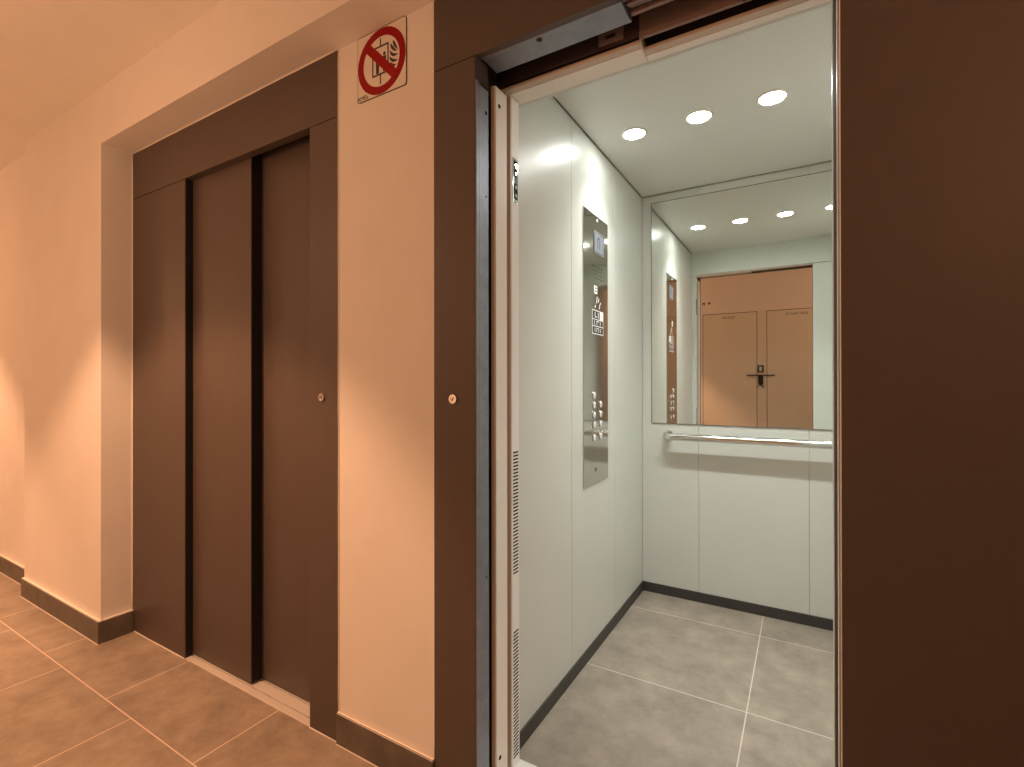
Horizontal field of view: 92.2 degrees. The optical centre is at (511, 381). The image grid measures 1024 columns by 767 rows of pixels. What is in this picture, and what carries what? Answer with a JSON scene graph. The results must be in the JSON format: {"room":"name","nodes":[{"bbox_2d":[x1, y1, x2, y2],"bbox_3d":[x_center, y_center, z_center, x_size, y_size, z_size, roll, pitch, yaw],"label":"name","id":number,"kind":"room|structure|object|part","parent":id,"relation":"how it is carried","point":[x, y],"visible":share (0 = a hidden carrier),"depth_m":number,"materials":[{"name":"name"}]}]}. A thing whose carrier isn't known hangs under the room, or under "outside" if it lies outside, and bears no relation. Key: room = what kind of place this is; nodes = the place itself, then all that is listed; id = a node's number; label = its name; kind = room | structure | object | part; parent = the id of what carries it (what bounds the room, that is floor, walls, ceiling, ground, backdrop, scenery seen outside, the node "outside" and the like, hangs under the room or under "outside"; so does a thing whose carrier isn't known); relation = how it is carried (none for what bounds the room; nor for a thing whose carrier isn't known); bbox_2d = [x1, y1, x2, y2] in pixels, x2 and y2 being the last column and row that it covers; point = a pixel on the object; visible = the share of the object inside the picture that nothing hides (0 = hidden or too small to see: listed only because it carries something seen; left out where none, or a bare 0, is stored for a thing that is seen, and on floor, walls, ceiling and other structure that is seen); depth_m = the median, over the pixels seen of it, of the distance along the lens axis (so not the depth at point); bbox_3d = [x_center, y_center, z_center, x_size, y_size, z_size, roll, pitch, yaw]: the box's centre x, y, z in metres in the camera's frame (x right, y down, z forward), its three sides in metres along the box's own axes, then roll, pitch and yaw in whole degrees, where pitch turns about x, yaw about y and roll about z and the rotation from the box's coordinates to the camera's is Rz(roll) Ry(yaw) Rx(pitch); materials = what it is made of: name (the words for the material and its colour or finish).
{"room":"elevator lobby","nodes":[
{"label":"elevator lobby","id":0,"kind":"room"},
{"bbox_2d":[0,154,24,565],"bbox_3d":[-3.795,-0.071,3.650,2.948,2.472,0.396,0,0,31],"label":"wall","id":1,"kind":"structure","parent":0,"point":[12,176],"depth_m":2.94,"materials":[{"name":"paint"}]},
{"bbox_2d":[0,554,23,584],"bbox_3d":[-3.893,1.115,3.466,2.960,0.102,0.017,0,0,31],"label":"baseboard","id":2,"kind":"structure","parent":1,"relation":"attached to","point":[11,569],"depth_m":2.89,"materials":[{"name":"tile"}]},
{"bbox_2d":[24,87,131,618],"bbox_3d":[-2.128,-0.076,2.630,0.960,2.472,0.449,0,0,31],"label":"wall pillar","id":3,"kind":"structure","parent":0,"point":[78,383],"depth_m":2.31,"materials":[{"name":"paint"}]},
{"bbox_2d":[20,577,133,644],"bbox_3d":[-2.202,1.110,2.469,0.967,0.102,0.137,0,0,31],"label":"baseboard","id":4,"kind":"structure","parent":3,"relation":"attached to","point":[96,630],"depth_m":2.28,"materials":[{"name":"tile"}]},
{"bbox_2d":[0,0,222,169],"bbox_3d":[-1.889,-1.356,1.429,8.500,0.080,2.025,0,0,31],"label":"ceiling","id":5,"kind":"structure","parent":0,"point":[55,54],"depth_m":1.94,"materials":[{"name":"paint"}]},
{"bbox_2d":[0,573,374,766],"bbox_3d":[-1.929,1.206,1.348,8.500,0.100,1.792,0,0,31],"label":"floor","id":6,"kind":"structure","parent":0,"point":[67,699],"depth_m":1.72,"materials":[{"name":"tile"}]},
{"bbox_2d":[339,2,434,757],"bbox_3d":[-0.365,0.044,1.516,0.398,2.220,0.086,0,0,31],"label":"wall pier","id":7,"kind":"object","parent":6,"relation":"on","point":[386,451],"visible":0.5,"depth_m":1.47,"materials":[{"name":"paint"}]},
{"bbox_2d":[357,16,406,103],"bbox_3d":[-0.394,-0.964,1.483,0.204,0.202,0.004,0,0,31],"label":"fire sign","id":8,"kind":"object","parent":7,"relation":"attached to","point":[382,53],"visible":1,"depth_m":1.48,"materials":[{"name":"white"}]},
{"bbox_2d":[335,711,433,766],"bbox_3d":[-0.388,1.105,1.471,0.396,0.102,0.012,0,0,31],"label":"baseboard","id":9,"kind":"object","parent":7,"relation":"attached to","point":[363,741],"visible":1,"depth_m":1.48,"materials":[{"name":"tile"}]},
{"bbox_2d":[101,0,433,153],"bbox_3d":[0.258,-1.193,1.216,4.592,0.252,0.449,0,0,31],"label":"lintel","id":10,"kind":"object","parent":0,"point":[236,48],"visible":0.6,"depth_m":1.73,"materials":[{"name":"paint"}]},
{"bbox_2d":[133,50,337,740],"bbox_3d":[-1.106,0.067,2.032,1.407,2.260,0.234,0,0,31],"label":"elevator door","id":11,"kind":"structure","parent":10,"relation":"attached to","point":[235,210],"depth_m":1.90,"materials":[{"name":"brown paint"}]},
{"bbox_3d":[-1.185,0.135,1.989,0.451,2.028,0.004,0,0,31],"label":"door","id":12,"kind":"part","parent":11,"relation":"part of","materials":[{"name":"brown paint"}]},
{"bbox_3d":[-1.157,-0.957,1.952,1.407,0.213,0.032,0,0,31],"label":"header panel","id":13,"kind":"part","parent":11,"relation":"part of","materials":[{"name":"brown paint"}]},
{"bbox_3d":[-0.973,1.176,1.931,0.850,0.042,0.188,0,0,31],"label":"sill","id":14,"kind":"part","parent":11,"relation":"part of","materials":[{"name":"silver metal"}]},
{"bbox_3d":[-0.791,0.134,1.821,0.460,2.028,0.030,0,0,31],"label":"door","id":15,"kind":"part","parent":11,"relation":"part of","materials":[{"name":"brown paint"}]},
{"bbox_2d":[318,394,324,400],"bbox_3d":[-0.624,0.052,1.613,0.025,0.025,0.006,0,0,31],"label":"keyhole","id":16,"kind":"object","parent":11,"relation":"attached to","point":[321,397],"depth_m":1.61,"materials":[{"name":"metal"}]},
{"bbox_2d":[434,0,1023,766],"bbox_3d":[0.418,0.062,1.051,1.424,2.260,0.102,0,0,31],"label":"entrance","id":17,"kind":"object","parent":10,"relation":"attached to","point":[930,93],"visible":1,"depth_m":0.85,"materials":[{"name":"brown paint"}]},
{"bbox_2d":[449,394,456,403],"bbox_3d":[-0.160,0.048,1.338,0.025,0.025,0.006,0,0,31],"label":"keyhole","id":18,"kind":"object","parent":17,"relation":"attached to","point":[452,397],"depth_m":1.34,"materials":[{"name":"metal"}]},
{"bbox_3d":[-0.082,-0.833,1.331,0.003,0.062,0.059,0,0,31],"label":"jamb plate","id":19,"kind":"part","parent":17,"relation":"part of","materials":[{"name":"grey metal"}]},
{"bbox_3d":[0.400,-0.968,1.025,1.424,0.201,0.026,0,0,31],"label":"header panel","id":20,"kind":"part","parent":17,"relation":"part of","materials":[{"name":"brown paint"}]},
{"bbox_3d":[0.646,-0.878,0.918,0.882,0.012,0.011,0,0,31],"label":"track rail","id":21,"kind":"part","parent":17,"relation":"part of","materials":[{"name":"metal"}]},
{"bbox_3d":[0.655,-0.886,0.933,0.882,0.012,0.011,0,0,31],"label":"track rail","id":22,"kind":"part","parent":17,"relation":"part of","materials":[{"name":"metal"}]},
{"bbox_3d":[0.663,-0.878,0.948,0.882,0.012,0.011,0,0,31],"label":"track rail","id":23,"kind":"part","parent":17,"relation":"part of","materials":[{"name":"metal"}]},
{"bbox_2d":[148,59,508,766],"bbox_3d":[-0.290,-0.045,1.637,3.330,2.600,0.322,0,0,31],"label":"door frame","id":24,"kind":"structure","parent":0,"point":[491,73],"depth_m":1.43,"materials":[{"name":"grey metal"}]},
{"bbox_2d":[134,631,335,741],"bbox_3d":[-1.163,1.156,1.932,1.402,0.005,0.005,0,0,31],"label":"trim","id":25,"kind":"structure","parent":24,"relation":"attached to","point":[134,631],"depth_m":2.08,"materials":[{"name":"white"}]},
{"bbox_2d":[132,49,337,608],"bbox_3d":[-1.165,-0.004,1.935,1.408,2.121,0.005,0,0,31],"label":"trim","id":26,"kind":"structure","parent":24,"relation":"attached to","point":[336,49],"depth_m":2.29,"materials":[{"name":"white"}]},
{"bbox_2d":[338,1,433,710],"bbox_3d":[-0.387,-0.006,1.478,0.398,2.120,0.005,0,0,31],"label":"trim","id":27,"kind":"structure","parent":24,"relation":"attached to","point":[433,1],"depth_m":1.57,"materials":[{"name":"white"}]},
{"bbox_2d":[509,85,642,729],"bbox_3d":[0.356,0.071,2.146,0.030,2.209,1.450,0,0,31],"label":"wall","id":28,"kind":"structure","parent":0,"point":[581,550],"depth_m":1.88,"materials":[{"name":"white metal"}]},
{"bbox_2d":[520,581,642,748],"bbox_3d":[0.365,1.130,2.122,0.007,0.051,1.418,0,0,31],"label":"baseboard","id":29,"kind":"structure","parent":28,"relation":"attached to","point":[548,704],"depth_m":1.90,"materials":[{"name":"grey"}]},
{"bbox_2d":[583,206,607,488],"bbox_3d":[0.364,-0.139,2.123,0.008,1.152,0.288,0,0,31],"label":"control panel","id":30,"kind":"object","parent":28,"relation":"attached to","point":[595,231],"visible":1,"depth_m":2.11,"materials":[{"name":"silver metal"}]},
{"bbox_2d":[593,310,602,334],"bbox_3d":[0.373,-0.255,2.137,0.001,0.096,0.124,0,0,31],"label":"print","id":31,"kind":"object","parent":30,"relation":"attached to","point":[597,314],"depth_m":2.14,"materials":[{"name":"white plastic"}]},
{"bbox_2d":[520,590,833,766],"bbox_3d":[0.846,1.179,1.857,1.161,0.050,1.444,0,0,31],"label":"floor","id":32,"kind":"structure","parent":0,"point":[676,682],"depth_m":1.79,"materials":[{"name":"tile"}]},
{"bbox_2d":[519,0,834,766],"bbox_3d":[0.474,0.058,1.237,1.101,2.189,0.036,0,0,31],"label":"wall","id":33,"kind":"structure","parent":0,"point":[828,3],"depth_m":1.11,"materials":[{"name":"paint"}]},
{"bbox_2d":[491,0,837,766],"bbox_3d":[0.516,0.042,1.124,1.320,2.300,0.155,0,0,31],"label":"doorway","id":34,"kind":"structure","parent":33,"relation":"in","point":[674,26],"depth_m":1.38,"materials":[{"name":"white paint"}]},
{"bbox_3d":[-0.036,0.165,1.397,0.014,1.978,0.060,0,0,31],"label":"post","id":35,"kind":"part","parent":34,"relation":"part of","materials":[{"name":"silver metal"}]},
{"bbox_3d":[0.444,1.172,1.175,1.102,0.041,0.138,0,0,31],"label":"sill","id":36,"kind":"part","parent":34,"relation":"part of","materials":[{"name":"silver metal"}]},
{"bbox_3d":[0.135,-0.987,1.353,0.436,0.240,0.006,0,0,31],"label":"hanger plate","id":37,"kind":"part","parent":34,"relation":"part of","materials":[{"name":"metal"}]},
{"bbox_3d":[0.701,-0.985,1.013,0.884,0.247,0.010,0,0,31],"label":"hanger plate","id":38,"kind":"part","parent":34,"relation":"part of","materials":[{"name":"brown metal"}]},
{"bbox_2d":[554,5,831,196],"bbox_3d":[0.847,-1.050,1.869,1.161,0.050,1.428,0,0,31],"label":"ceiling","id":39,"kind":"structure","parent":0,"point":[743,138],"depth_m":1.86,"materials":[{"name":"white paint"}]},
{"bbox_2d":[621,127,646,140],"bbox_3d":[0.504,-1.021,2.034,0.105,0.006,0.105,0,0,31],"label":"recessed light","id":40,"kind":"object","parent":39,"relation":"in","point":[634,133],"visible":1,"depth_m":2.02,"materials":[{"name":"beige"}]},
{"bbox_2d":[685,109,713,123],"bbox_3d":[0.723,-1.022,1.904,0.105,0.006,0.105,0,0,31],"label":"recessed light","id":41,"kind":"object","parent":39,"relation":"in","point":[699,116],"visible":1,"depth_m":1.90,"materials":[{"name":"white"}]},
{"bbox_2d":[756,88,788,105],"bbox_3d":[0.939,-1.022,1.776,0.105,0.006,0.105,0,0,31],"label":"recessed light","id":42,"kind":"object","parent":39,"relation":"in","point":[774,96],"visible":1,"depth_m":1.77,"materials":[{"name":"white"}]},
{"bbox_2d":[642,160,832,618],"bbox_3d":[1.205,0.070,2.467,1.101,2.209,0.030,0,0,31],"label":"wall","id":43,"kind":"structure","parent":0,"point":[742,522],"depth_m":2.49,"materials":[{"name":"white metal"}]},
{"bbox_2d":[643,581,832,630],"bbox_3d":[1.197,1.129,2.450,1.101,0.051,0.007,0,0,31],"label":"baseboard","id":44,"kind":"structure","parent":43,"relation":"attached to","point":[781,614],"depth_m":2.47,"materials":[{"name":"grey"}]},
{"bbox_2d":[651,170,832,429],"bbox_3d":[1.195,-0.376,2.454,0.997,1.206,0.005,0,0,31],"label":"mirror","id":45,"kind":"object","parent":43,"relation":"attached to","point":[741,277],"visible":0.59,"depth_m":2.46,"materials":[{"name":"clear glass"}]},
{"bbox_2d":[663,430,832,448],"bbox_3d":[1.176,0.290,2.417,0.873,0.056,0.086,0,0,31],"label":"handrail","id":46,"kind":"object","parent":43,"relation":"attached to","point":[668,435],"visible":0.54,"depth_m":2.39,"materials":[{"name":"silver metal"}]}
]}

